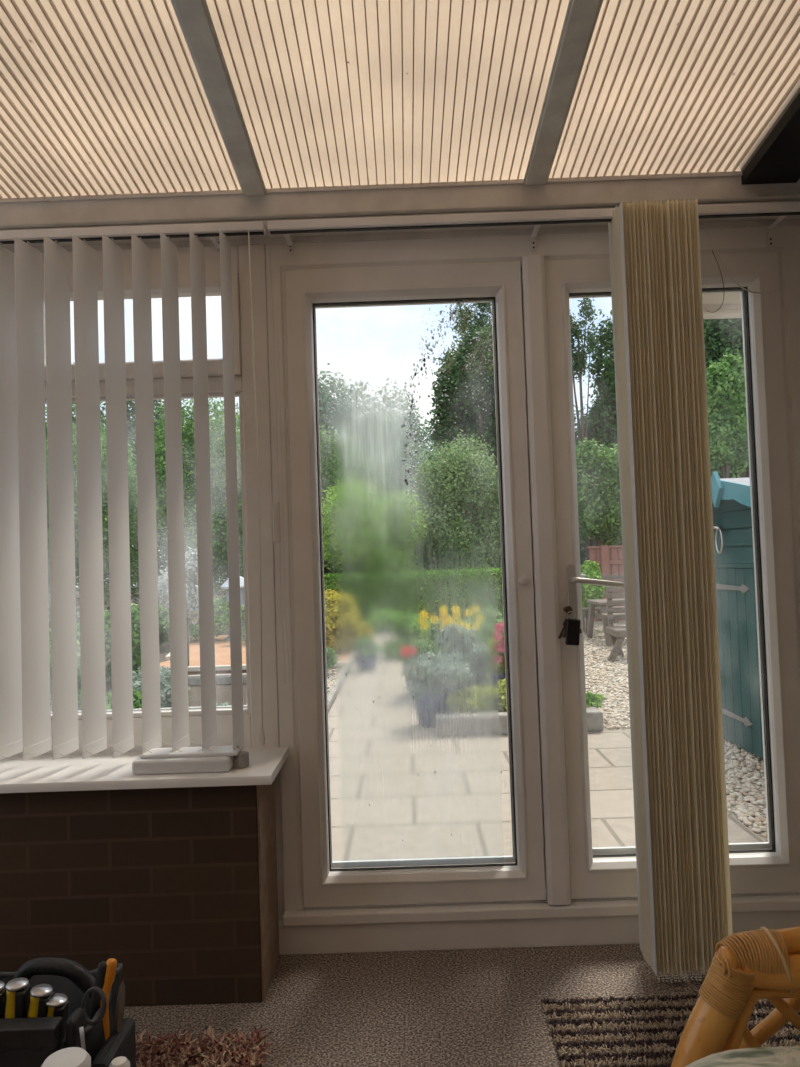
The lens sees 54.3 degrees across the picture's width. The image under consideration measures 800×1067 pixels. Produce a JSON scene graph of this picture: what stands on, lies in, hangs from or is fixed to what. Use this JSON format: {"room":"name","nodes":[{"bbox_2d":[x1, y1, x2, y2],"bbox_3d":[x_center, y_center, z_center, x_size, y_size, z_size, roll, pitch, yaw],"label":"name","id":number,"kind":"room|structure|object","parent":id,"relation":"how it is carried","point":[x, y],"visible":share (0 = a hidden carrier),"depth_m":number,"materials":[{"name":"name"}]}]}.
{"room":"sunroom","nodes":[
{"label":"sunroom","id":0,"kind":"room"},
{"bbox_2d":[0,785,261,1006],"bbox_3d":[-1.293,1.017,2.333,1.818,0.600,0.386,-2,-2,0],"label":"wall","id":1,"kind":"structure","parent":0,"point":[163,883],"depth_m":2.14,"materials":[{"name":"brown brick"}]},
{"bbox_2d":[0,245,288,792],"bbox_3d":[-1.306,-0.088,2.334,1.868,1.608,0.401,-2,-2,0],"label":"window","id":2,"kind":"structure","parent":1,"relation":"in","point":[93,772],"depth_m":2.44,"materials":[{"name":"white plastic"}]},
{"bbox_2d":[0,221,290,760],"bbox_3d":[-1.287,-0.138,2.331,1.869,1.575,0.238,-2,-2,0],"label":"vertical blind","id":3,"kind":"object","parent":2,"relation":"attached to","point":[25,707],"visible":0.98,"depth_m":2.27,"materials":[{"name":"white fabric"}]},
{"bbox_2d":[132,745,242,774],"bbox_3d":[-0.594,0.637,2.193,0.289,0.051,0.105,-2,-2,0],"label":"plastic box","id":4,"kind":"object","parent":2,"relation":"on","point":[220,759],"visible":0.91,"depth_m":2.15,"materials":[{"name":"white plastic"}]},
{"bbox_2d":[233,746,248,768],"bbox_3d":[-0.460,0.630,2.203,0.057,0.057,0.040,-3,-2,25],"label":"power adapter","id":5,"kind":"object","parent":2,"relation":"on","point":[241,760],"visible":0.7,"depth_m":2.18,"materials":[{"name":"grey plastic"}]},
{"bbox_2d":[257,781,278,1001],"bbox_3d":[-0.382,0.983,2.264,0.006,0.600,0.252,-2,-2,0],"label":"wall","id":6,"kind":"structure","parent":1,"relation":"attached to","point":[267,854],"depth_m":2.23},
{"bbox_2d":[285,255,570,906],"bbox_3d":[0.084,0.143,2.459,0.830,1.998,0.118,-2,-2,0],"label":"door","id":7,"kind":"structure","parent":1,"relation":"in","point":[474,867],"depth_m":2.45,"materials":[{"name":"white plastic"}]},
{"bbox_2d":[265,225,799,954],"bbox_3d":[0.649,0.135,2.470,2.242,2.238,0.145,-2,-2,0],"label":"door frame","id":8,"kind":"structure","parent":1,"relation":"attached to","point":[589,921],"depth_m":2.42,"materials":[{"name":"white plastic"}]},
{"bbox_2d":[545,252,799,898],"bbox_3d":[0.857,0.118,2.449,0.737,1.985,0.182,-2,-2,0],"label":"door","id":9,"kind":"structure","parent":1,"relation":"in","point":[593,874],"depth_m":2.43,"materials":[{"name":"white plastic"}]},
{"bbox_2d":[558,606,581,645],"bbox_3d":[0.515,0.281,2.370,0.073,0.120,0.016,-2,-2,0],"label":"key fob","id":10,"kind":"object","parent":9,"relation":"hanging from","point":[572,629],"visible":1,"depth_m":2.36,"materials":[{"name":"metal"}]},
{"bbox_2d":[708,250,723,312],"bbox_3d":[0.977,-0.783,2.422,0.057,0.197,0.002,-2,-2,0],"label":"wire","id":11,"kind":"object","parent":9,"relation":"attached to","point":[712,250],"visible":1,"depth_m":2.42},
{"bbox_2d":[703,222,781,293],"bbox_3d":[1.056,-0.830,2.374,0.325,0.198,0.024,-1,-2,-25],"label":"wire","id":12,"kind":"object","parent":9,"relation":"attached to","point":[733,280],"visible":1,"depth_m":2.32,"materials":[{"name":"white"}]},
{"bbox_2d":[0,0,799,203],"bbox_3d":[-0.239,-1.276,0.796,4.100,0.438,4.000,-2,-2,0],"label":"ceiling","id":13,"kind":"structure","parent":0,"point":[100,99],"depth_m":1.97,"materials":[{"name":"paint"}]},
{"bbox_2d":[0,176,799,253],"bbox_3d":[-0.269,-0.980,2.487,4.000,0.117,0.240,-2,-2,0],"label":"beam","id":14,"kind":"structure","parent":13,"relation":"attached to","point":[713,190],"depth_m":2.37,"materials":[{"name":"white plastic"}]},
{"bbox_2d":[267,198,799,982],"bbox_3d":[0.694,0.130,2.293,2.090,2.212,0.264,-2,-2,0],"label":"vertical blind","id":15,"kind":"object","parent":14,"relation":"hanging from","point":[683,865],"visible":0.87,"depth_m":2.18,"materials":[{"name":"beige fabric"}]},
{"bbox_2d":[702,292,741,318],"bbox_3d":[2.084,-1.010,2.869,2.300,0.262,0.395,-2,-2,0],"label":"eaves","id":16,"kind":"object","parent":13,"relation":"attached to","point":[731,307],"depth_m":3.01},
{"bbox_2d":[123,944,707,1066],"bbox_3d":[-0.203,1.268,0.558,4.200,0.100,3.900,-2,-2,0],"label":"floor","id":17,"kind":"structure","parent":0,"point":[459,1007],"depth_m":2.10,"materials":[{"name":"brown carpet"}]},
{"bbox_2d":[135,1025,273,1066],"bbox_3d":[-0.808,1.244,1.566,1.048,0.058,0.792,-2,-2,0],"label":"shaggy rug","id":18,"kind":"object","parent":17,"relation":"on","point":[225,1051],"visible":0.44,"depth_m":1.86,"materials":[{"name":"brown carpet"}]},
{"bbox_2d":[41,1047,90,1066],"bbox_3d":[-0.562,1.072,1.318,0.082,0.368,0.082,-2,-2,0],"label":"plastic tub","id":19,"kind":"object","parent":18,"relation":"on","point":[70,1056],"visible":1,"depth_m":1.32,"materials":[{"name":"white plastic"}]},
{"bbox_2d":[0,957,135,1066],"bbox_3d":[-0.759,1.067,1.555,0.430,0.404,0.357,-2,-2,0],"label":"tool bag","id":20,"kind":"object","parent":18,"relation":"on","point":[24,1042],"visible":0.78,"depth_m":1.51,"materials":[{"name":"black fabric"}]},
{"bbox_2d":[0,981,6,1017],"bbox_3d":[-0.755,0.952,1.448,0.043,0.224,0.039,-2,-2,0],"label":"chisel","id":21,"kind":"object","parent":20,"relation":"in","point":[3,995],"visible":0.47,"depth_m":1.45,"materials":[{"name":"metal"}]},
{"bbox_2d":[5,978,30,1017],"bbox_3d":[-0.710,0.948,1.448,0.043,0.226,0.039,-2,-2,0],"label":"chisel","id":22,"kind":"object","parent":20,"relation":"in","point":[17,989],"visible":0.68,"depth_m":1.44,"materials":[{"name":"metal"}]},
{"bbox_2d":[27,984,54,1017],"bbox_3d":[-0.672,0.955,1.448,0.056,0.218,0.039,-2,-2,0],"label":"chisel","id":23,"kind":"object","parent":20,"relation":"in","point":[40,994],"visible":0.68,"depth_m":1.44,"materials":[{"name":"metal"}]},
{"bbox_2d":[46,993,68,1049],"bbox_3d":[-0.647,0.963,1.447,0.061,0.201,0.039,-2,-2,0],"label":"chisel","id":24,"kind":"object","parent":20,"relation":"in","point":[58,1005],"visible":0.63,"depth_m":1.44,"materials":[{"name":"metal"}]},
{"bbox_2d":[90,958,116,1040],"bbox_3d":[-0.597,0.949,1.569,0.034,0.172,0.057,-4,-3,40],"label":"utility knife","id":25,"kind":"object","parent":20,"relation":"in","point":[105,976],"visible":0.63,"depth_m":1.56,"materials":[{"name":"orange plastic"}]},
{"bbox_2d":[115,981,124,1031],"bbox_3d":[-0.567,1.025,1.580,0.026,0.233,0.023,-2,-2,0],"label":"file","id":26,"kind":"object","parent":20,"relation":"in","point":[120,1004],"visible":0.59,"depth_m":1.58,"materials":[{"name":"grey metal"}]},
{"bbox_2d":[109,1056,129,1066],"bbox_3d":[-0.507,1.107,1.416,0.040,0.300,0.039,-2,-2,0],"label":"bottle","id":27,"kind":"object","parent":18,"relation":"on","point":[121,1061],"visible":1,"depth_m":1.42,"materials":[{"name":"grey plastic"}]},
{"bbox_2d":[541,991,799,1066],"bbox_3d":[0.904,1.208,1.623,1.076,0.018,0.924,-2,-2,0],"label":"striped rug","id":28,"kind":"object","parent":17,"relation":"on","point":[587,1032],"visible":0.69,"depth_m":1.94,"materials":[{"name":"brown fabric"}]},
{"bbox_2d":[671,926,799,1066],"bbox_3d":[0.607,0.847,0.726,0.735,0.698,0.619,-2,-2,0],"label":"rattan chair","id":29,"kind":"object","parent":17,"relation":"on","point":[746,967],"visible":0.98,"depth_m":0.99,"materials":[{"name":"wicker"}]},
{"bbox_2d":[685,1046,799,1066],"bbox_3d":[0.605,0.672,0.695,0.620,0.207,0.525,-2,-2,0],"label":"seat cushion","id":30,"kind":"object","parent":29,"relation":"on","point":[782,1056],"visible":1,"depth_m":0.89,"materials":[{"name":"beige fabric"}]},
{"label":"outside","id":31,"kind":"structure","parent":0,"visible":0},
{"bbox_2d":[76,578,585,712],"bbox_3d":[0.284,2.510,32.432,60.000,0.170,59.898,-2,-2,0],"label":"ground","id":32,"kind":"structure","parent":31,"point":[223,692],"depth_m":8.47,"materials":[{"name":"soil"}]},
{"bbox_2d":[45,362,104,602],"bbox_3d":[-13.003,-1.973,27.839,7.769,9.377,3.820,-2,-2,0],"label":"bush","id":33,"kind":"object","parent":32,"relation":"on","point":[73,404],"visible":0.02,"depth_m":28.01,"materials":[{"name":"green plant"}]},
{"bbox_2d":[48,593,106,667],"bbox_3d":[-4.017,1.245,9.569,1.179,1.089,0.894,-2,-2,10],"label":"shrub","id":34,"kind":"object","parent":32,"relation":"on","point":[77,613],"visible":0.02,"depth_m":9.41,"materials":[{"name":"green plant"}]},
{"bbox_2d":[49,640,105,711],"bbox_3d":[-3.294,1.475,7.368,1.046,0.986,0.769,-3,-2,36],"label":"shrub","id":35,"kind":"object","parent":32,"relation":"on","point":[78,642],"visible":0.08,"depth_m":7.15,"materials":[{"name":"green plant"}]},
{"bbox_2d":[46,415,166,602],"bbox_3d":[-7.360,-0.479,18.662,3.581,5.372,3.547,-4,-3,42],"label":"shrub","id":36,"kind":"object","parent":32,"relation":"on","point":[131,487],"visible":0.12,"depth_m":18.35,"materials":[{"name":"green plant"}]},
{"bbox_2d":[76,602,140,681],"bbox_3d":[-3.224,1.276,9.019,0.888,1.071,0.876,-3,-2,24],"label":"shrub","id":37,"kind":"object","parent":32,"relation":"on","point":[135,613],"visible":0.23,"depth_m":8.84,"materials":[{"name":"green plant"}]},
{"bbox_2d":[46,400,211,613],"bbox_3d":[-7.542,-1.165,23.202,5.670,7.633,3.876,-2,-2,-6],"label":"bush","id":38,"kind":"object","parent":32,"relation":"on","point":[131,426],"visible":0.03,"depth_m":22.35,"materials":[{"name":"green plant"}]},
{"bbox_2d":[106,689,161,709],"bbox_3d":[-2.349,1.520,6.580,0.651,0.433,0.548,-2,-2,0],"label":"shrub","id":39,"kind":"object","parent":32,"relation":"on","point":[137,696],"visible":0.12,"depth_m":6.57,"materials":[{"name":"green plant"}]},
{"bbox_2d":[109,666,192,706],"bbox_3d":[-2.430,1.647,7.553,0.755,0.702,0.846,-1,-2,-27],"label":"shrub","id":40,"kind":"object","parent":32,"relation":"on","point":[165,673],"visible":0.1,"depth_m":7.48,"materials":[{"name":"green plant"}]},
{"bbox_2d":[158,603,169,646],"bbox_3d":[-3.961,1.476,12.482,1.128,0.794,0.808,-3,-2,23],"label":"shrub","id":41,"kind":"object","parent":32,"relation":"on","point":[164,629],"visible":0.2,"depth_m":12.32,"materials":[{"name":"green plant"}]},
{"bbox_2d":[158,547,198,665],"bbox_3d":[-2.784,0.958,9.996,0.725,1.577,0.631,-2,-2,0],"label":"shrub","id":42,"kind":"object","parent":32,"relation":"on","point":[191,564],"visible":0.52,"depth_m":9.84,"materials":[{"name":"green plant"}]},
{"bbox_2d":[131,398,243,594],"bbox_3d":[-3.943,-0.538,16.081,2.753,5.078,2.499,-3,-2,16],"label":"tree","id":43,"kind":"object","parent":32,"relation":"on","point":[217,440],"visible":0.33,"depth_m":15.60,"materials":[{"name":"green plant"}]},
{"bbox_2d":[188,596,229,639],"bbox_3d":[-3.347,1.485,13.470,1.339,0.805,1.058,-2,-2,5],"label":"shrub","id":44,"kind":"object","parent":32,"relation":"on","point":[221,609],"visible":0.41,"depth_m":13.14,"materials":[{"name":"green plant"}]},
{"bbox_2d":[188,673,246,685],"bbox_3d":[-2.326,1.631,8.668,1.580,0.106,0.140,-2,-2,0],"label":"balustrade","id":45,"kind":"object","parent":32,"relation":"on","point":[221,679],"visible":0.17,"depth_m":8.60,"materials":[{"name":"stone"}]},
{"bbox_2d":[216,701,231,705],"bbox_3d":[-1.516,1.566,6.352,0.690,0.366,0.546,-2,-2,9],"label":"shrub","id":46,"kind":"object","parent":32,"relation":"on","point":[225,703],"visible":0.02,"depth_m":6.48,"materials":[{"name":"green plant"}]},
{"bbox_2d":[136,635,347,674],"bbox_3d":[-2.205,1.772,11.894,3.207,0.060,4.859,-2,-2,0],"label":"terrace","id":47,"kind":"object","parent":32,"relation":"on","point":[222,647],"visible":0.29,"depth_m":11.04,"materials":[{"name":"orange brick"}]},
{"bbox_2d":[221,576,243,639],"bbox_3d":[-2.805,1.252,13.435,0.517,1.227,0.517,-3,-2,23],"label":"lantern","id":48,"kind":"object","parent":47,"relation":"on","point":[225,585],"visible":0.12,"depth_m":13.31,"materials":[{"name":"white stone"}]},
{"bbox_2d":[161,636,346,671],"bbox_3d":[-3.157,1.727,11.268,2.351,0.050,5.883,-1,-2,-33],"label":"kerb","id":49,"kind":"object","parent":47,"relation":"on","point":[217,667],"visible":0.11,"depth_m":9.42,"materials":[{"name":"grey concrete"}]},
{"bbox_2d":[241,604,245,642],"bbox_3d":[-2.252,1.449,12.534,0.884,0.753,0.664,-3,-2,19],"label":"shrub","id":50,"kind":"object","parent":32,"relation":"on","point":[242,606],"visible":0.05,"depth_m":12.48,"materials":[{"name":"green plant"}]},
{"bbox_2d":[166,402,323,602],"bbox_3d":[-5.534,-1.228,28.176,6.810,8.108,3.764,-2,-2,11],"label":"bush","id":51,"kind":"object","parent":32,"relation":"on","point":[236,407],"visible":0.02,"depth_m":27.82,"materials":[{"name":"green plant"}]},
{"bbox_2d":[246,668,339,704],"bbox_3d":[-1.047,1.546,6.656,0.765,0.046,5.543,-2,-2,0],"label":"gravel","id":52,"kind":"object","parent":32,"relation":"on","point":[330,673],"visible":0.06,"depth_m":8.58,"materials":[{"name":"beige gravel"}]},
{"bbox_2d":[319,425,344,590],"bbox_3d":[-1.535,-0.216,16.256,1.490,4.284,0.942,-1,-2,-16],"label":"shrub","id":53,"kind":"object","parent":32,"relation":"on","point":[327,474],"visible":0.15,"depth_m":16.07,"materials":[{"name":"green plant"}]},
{"bbox_2d":[326,647,338,669],"bbox_3d":[-0.943,1.454,8.938,0.494,0.390,0.310,-3,-2,22],"label":"shrub","id":54,"kind":"object","parent":32,"relation":"on","point":[329,659],"visible":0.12,"depth_m":8.85,"materials":[{"name":"green plant"}]},
{"bbox_2d":[328,686,337,707],"bbox_3d":[-0.646,1.543,7.356,0.057,0.075,0.820,-2,-2,0],"label":"edging stone","id":55,"kind":"object","parent":32,"relation":"on","point":[331,698],"visible":0.59,"depth_m":7.33,"materials":[{"name":"grey stone"}]},
{"bbox_2d":[324,589,353,653],"bbox_3d":[-0.968,1.279,10.968,1.172,0.996,0.850,-2,-2,13],"label":"shrub","id":56,"kind":"object","parent":32,"relation":"on","point":[330,599],"visible":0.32,"depth_m":10.77,"materials":[{"name":"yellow plant"}]},
{"bbox_2d":[322,431,377,594],"bbox_3d":[-1.723,-0.349,23.120,4.283,5.518,4.057,0,-2,-36],"label":"bush","id":57,"kind":"object","parent":32,"relation":"on","point":[324,431],"visible":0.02,"depth_m":22.45,"materials":[{"name":"green plant"}]},
{"bbox_2d":[318,363,399,461],"bbox_3d":[-2.824,-2.444,34.037,5.893,10.074,4.253,-3,-2,29],"label":"tree","id":58,"kind":"object","parent":32,"relation":"on","point":[323,395],"visible":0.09,"depth_m":33.89,"materials":[{"name":"green plant"}]},
{"bbox_2d":[322,475,432,573],"bbox_3d":[-0.567,0.348,15.184,2.317,3.022,2.071,-1,-2,-20],"label":"shrub","id":59,"kind":"object","parent":32,"relation":"on","point":[327,529],"visible":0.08,"depth_m":14.97,"materials":[{"name":"green plant"}]},
{"bbox_2d":[366,376,434,547],"bbox_3d":[0.248,-2.917,41.327,7.149,11.316,6.377,-3,-2,31],"label":"tree","id":60,"kind":"object","parent":32,"relation":"on","point":[418,432],"visible":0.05,"depth_m":41.79,"materials":[{"name":"green plant"}]},
{"bbox_2d":[373,438,440,595],"bbox_3d":[0.475,-0.463,27.826,5.440,6.336,3.629,-2,-2,14],"label":"bush","id":61,"kind":"object","parent":32,"relation":"on","point":[416,458],"visible":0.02,"depth_m":27.75,"materials":[{"name":"green plant"}]},
{"bbox_2d":[324,567,502,625],"bbox_3d":[-0.050,1.243,14.564,5.158,1.140,1.064,-2,-2,0],"label":"hedge","id":62,"kind":"object","parent":32,"relation":"on","point":[498,571],"visible":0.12,"depth_m":14.16,"materials":[{"name":"green plant"}]},
{"bbox_2d":[409,428,501,611],"bbox_3d":[1.320,-0.222,16.519,2.326,4.123,2.069,-1,-2,-27],"label":"shrub","id":63,"kind":"object","parent":32,"relation":"on","point":[441,487],"visible":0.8,"depth_m":16.03,"materials":[{"name":"green plant"}]},
{"bbox_2d":[424,313,502,608],"bbox_3d":[2.392,-1.718,19.049,3.701,7.221,2.517,-2,-2,-6],"label":"tree","id":64,"kind":"object","parent":32,"relation":"on","point":[446,411],"visible":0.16,"depth_m":18.65,"materials":[{"name":"green plant"}]},
{"bbox_2d":[437,302,491,427],"bbox_3d":[2.568,-2.913,23.929,2.188,9.918,2.239,-1,-2,-35],"label":"tree","id":65,"kind":"object","parent":32,"relation":"on","point":[464,317],"visible":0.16,"depth_m":23.67,"materials":[{"name":"green plant"}]},
{"bbox_2d":[328,660,771,868],"bbox_3d":[0.506,1.521,7.203,2.220,0.030,9.390,-2,-2,0],"label":"patio","id":66,"kind":"structure","parent":32,"relation":"on","point":[609,752],"depth_m":4.19,"materials":[{"name":"stone"}]},
{"bbox_2d":[412,687,449,727],"bbox_3d":[0.251,1.339,6.005,0.342,0.267,0.342,-2,-2,0],"label":"plant pot","id":67,"kind":"object","parent":66,"relation":"on","point":[444,702],"visible":0.16,"depth_m":5.88,"materials":[{"name":"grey ceramic"}]},
{"bbox_2d":[402,651,472,695],"bbox_3d":[0.283,1.094,5.968,0.559,0.391,0.466,-2,-2,0],"label":"plant","id":68,"kind":"object","parent":67,"relation":"in","point":[428,656],"visible":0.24,"depth_m":5.88,"materials":[{"name":"green plant"}]},
{"bbox_2d":[400,606,475,661],"bbox_3d":[0.452,1.106,7.526,0.978,0.872,0.605,-2,-2,7],"label":"flowers","id":69,"kind":"object","parent":66,"relation":"on","point":[423,612],"visible":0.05,"depth_m":7.31,"materials":[{"name":"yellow plant"}]},
{"bbox_2d":[416,606,503,650],"bbox_3d":[0.767,1.153,8.208,1.257,0.768,0.940,-2,-2,0],"label":"leafy plant","id":70,"kind":"object","parent":66,"relation":"on","point":[499,617],"visible":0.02,"depth_m":8.23,"materials":[{"name":"green plant"}]},
{"bbox_2d":[436,706,602,735],"bbox_3d":[0.863,1.389,6.034,1.195,0.152,0.900,-2,-2,0],"label":"trough","id":71,"kind":"object","parent":66,"relation":"on","point":[594,715],"visible":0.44,"depth_m":5.59,"materials":[{"name":"stone"}]},
{"bbox_2d":[446,687,504,712],"bbox_3d":[0.583,1.264,5.869,0.514,0.268,0.319,-2,-2,0],"label":"plant","id":72,"kind":"object","parent":71,"relation":"in","point":[458,690],"visible":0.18,"depth_m":5.86,"materials":[{"name":"green plant"}]},
{"bbox_2d":[492,673,505,698],"bbox_3d":[0.886,1.296,6.353,0.293,0.334,0.293,-2,-2,0],"label":"plant pot","id":73,"kind":"object","parent":71,"relation":"on","point":[501,676],"visible":0.08,"depth_m":6.24,"materials":[{"name":"blue ceramic"}]},
{"bbox_2d":[495,621,505,673],"bbox_3d":[0.870,0.950,6.316,0.372,0.498,0.373,-2,-2,0],"label":"flowers","id":74,"kind":"object","parent":73,"relation":"in","point":[500,648],"visible":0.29,"depth_m":6.21,"materials":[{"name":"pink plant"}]},
{"bbox_2d":[498,678,506,711],"bbox_3d":[0.871,1.214,5.912,0.334,0.252,0.288,-2,-2,0],"label":"plant","id":75,"kind":"object","parent":71,"relation":"in","point":[502,702],"visible":0.2,"depth_m":5.84,"materials":[{"name":"green plant"}]},
{"bbox_2d":[586,690,604,708],"bbox_3d":[1.433,1.256,5.895,0.225,0.146,0.262,-2,-2,0],"label":"plant","id":76,"kind":"object","parent":71,"relation":"in","point":[595,700],"visible":0.68,"depth_m":5.84,"materials":[{"name":"green plant"}]},
{"bbox_3d":[0.575,1.373,6.552,0.320,0.216,0.320,-2,-2,0],"label":"plant pot","id":77,"kind":"object","parent":66,"relation":"on","visible":0},
{"bbox_2d":[436,624,488,685],"bbox_3d":[0.526,1.020,6.546,0.542,0.552,0.598,-2,-2,0],"label":"plant","id":78,"kind":"object","parent":77,"relation":"on","point":[442,630],"visible":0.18,"depth_m":6.50,"materials":[{"name":"green plant"}]},
{"bbox_3d":[0.173,1.371,7.256,0.295,0.295,0.295,-2,-2,0],"label":"plant pot","id":79,"kind":"object","parent":66,"relation":"on","visible":0},
{"bbox_2d":[411,640,441,658],"bbox_3d":[0.158,1.163,7.236,0.470,0.360,0.412,-2,-2,0],"label":"flower","id":80,"kind":"object","parent":79,"relation":"in","point":[428,642],"visible":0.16,"depth_m":7.17,"materials":[{"name":"green plant"}]},
{"bbox_2d":[574,397,593,564],"bbox_3d":[7.139,-0.755,27.797,5.777,8.571,3.766,-2,-2,5],"label":"bush","id":81,"kind":"object","parent":32,"relation":"on","point":[582,556],"visible":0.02,"depth_m":27.29,"materials":[{"name":"green plant"}]},
{"bbox_2d":[570,298,600,562],"bbox_3d":[4.466,-2.072,19.047,1.010,7.766,0.639,-3,-2,22],"label":"tree","id":82,"kind":"object","parent":32,"relation":"on","point":[579,364],"visible":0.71,"depth_m":19.05,"materials":[{"name":"green plant"}]},
{"bbox_2d":[574,309,621,555],"bbox_3d":[5.836,-2.045,19.917,3.223,7.824,2.332,-2,-2,11],"label":"tree","id":83,"kind":"object","parent":32,"relation":"on","point":[602,418],"visible":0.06,"depth_m":19.48,"materials":[{"name":"green plant"}]},
{"bbox_2d":[501,618,767,841],"bbox_3d":[3.799,1.484,9.182,8.620,0.018,13.390,-2,-2,0],"label":"gravel bed","id":84,"kind":"object","parent":32,"relation":"on","point":[620,622],"depth_m":6.51,"materials":[{"name":"grey gravel"}]},
{"bbox_2d":[382,614,429,657],"bbox_3d":[0.095,1.321,10.264,0.915,0.728,0.869,0,-3,-42],"label":"leafy plant","id":85,"kind":"object","parent":84,"relation":"on","point":[417,627],"visible":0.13,"depth_m":10.16,"materials":[{"name":"green plant"}]},
{"bbox_2d":[580,560,605,633],"bbox_3d":[2.997,1.030,12.498,0.649,1.216,0.521,-3,-2,23],"label":"shrub","id":86,"kind":"object","parent":84,"relation":"on","point":[589,591],"visible":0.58,"depth_m":12.36,"materials":[{"name":"green plant"}]},
{"bbox_2d":[575,437,621,551],"bbox_3d":[3.864,-0.138,15.669,1.889,3.719,1.593,-1,-2,-23],"label":"bush","id":87,"kind":"object","parent":84,"relation":"on","point":[597,469],"visible":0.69,"depth_m":15.41,"materials":[{"name":"green plant"}]},
{"bbox_2d":[582,574,623,631],"bbox_3d":[3.573,1.139,12.963,1.300,0.951,0.485,-2,-2,0],"label":"garden bench","id":88,"kind":"object","parent":84,"relation":"on","point":[621,576],"visible":0.02,"depth_m":13.19,"materials":[{"name":"grey wood"}]},
{"bbox_2d":[583,625,626,654],"bbox_3d":[2.929,1.593,11.882,3.261,0.057,4.051,-2,-2,0],"label":"gravel","id":89,"kind":"object","parent":84,"relation":"on","point":[596,630],"visible":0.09,"depth_m":10.96,"materials":[{"name":"beige gravel"}]},
{"bbox_2d":[582,598,624,646],"bbox_3d":[3.727,1.254,11.410,1.850,0.597,1.630,-2,-2,0],"label":"picnic table","id":90,"kind":"object","parent":89,"relation":"on","point":[591,609],"visible":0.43,"depth_m":11.52,"materials":[{"name":"grey wood"}]},
{"bbox_2d":[587,545,625,620],"bbox_3d":[5.321,0.910,14.899,3.400,1.460,0.180,-2,-2,0],"label":"fence","id":91,"kind":"object","parent":84,"relation":"on","point":[609,559],"visible":0.2,"depth_m":14.95,"materials":[{"name":"brown wood"}]},
{"bbox_2d":[584,653,629,729],"bbox_3d":[2.397,1.469,7.789,2.654,0.048,4.253,-2,-2,0],"label":"gravel","id":92,"kind":"object","parent":84,"relation":"on","point":[615,713],"visible":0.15,"depth_m":7.54,"materials":[{"name":"beige gravel"}]},
{"bbox_2d":[606,586,625,661],"bbox_3d":[2.819,1.058,9.487,0.760,0.921,0.580,-2,-2,0],"label":"garden chair","id":93,"kind":"object","parent":84,"relation":"on","point":[614,632],"visible":0.4,"depth_m":9.71,"materials":[{"name":"grey wood"}]},
{"bbox_2d":[703,318,749,477],"bbox_3d":[5.604,-1.493,13.084,2.321,6.130,1.826,-1,-2,-14],"label":"broad tree","id":94,"kind":"object","parent":84,"relation":"on","point":[719,334],"visible":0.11,"depth_m":12.45,"materials":[{"name":"green plant"}]},
{"bbox_2d":[706,348,748,477],"bbox_3d":[4.641,-0.567,10.972,0.851,4.186,0.721,-2,-2,-6],"label":"leafy tree","id":95,"kind":"object","parent":84,"relation":"on","point":[727,418],"visible":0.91,"depth_m":10.82,"materials":[{"name":"green plant"}]},
{"bbox_2d":[711,471,763,759],"bbox_3d":[2.728,0.480,4.883,1.590,1.757,2.280,-2,-2,0],"label":"garden shed","id":96,"kind":"object","parent":84,"relation":"on","point":[731,498],"visible":0.44,"depth_m":4.87,"materials":[{"name":"teal paint"}]},
{"bbox_2d":[713,524,723,553],"bbox_3d":[2.074,0.035,5.101,0.028,0.202,0.160,-2,-2,0],"label":"wall hook","id":97,"kind":"object","parent":96,"relation":"attached to","point":[718,528],"visible":0.99,"depth_m":5.07,"materials":[{"name":"metal"}]},
{"bbox_2d":[723,738,767,841],"bbox_3d":[2.294,1.344,4.138,1.408,0.045,2.546,-2,-2,0],"label":"gravel","id":98,"kind":"object","parent":84,"relation":"on","point":[745,811],"visible":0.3,"depth_m":4.17,"materials":[{"name":"white gravel"}]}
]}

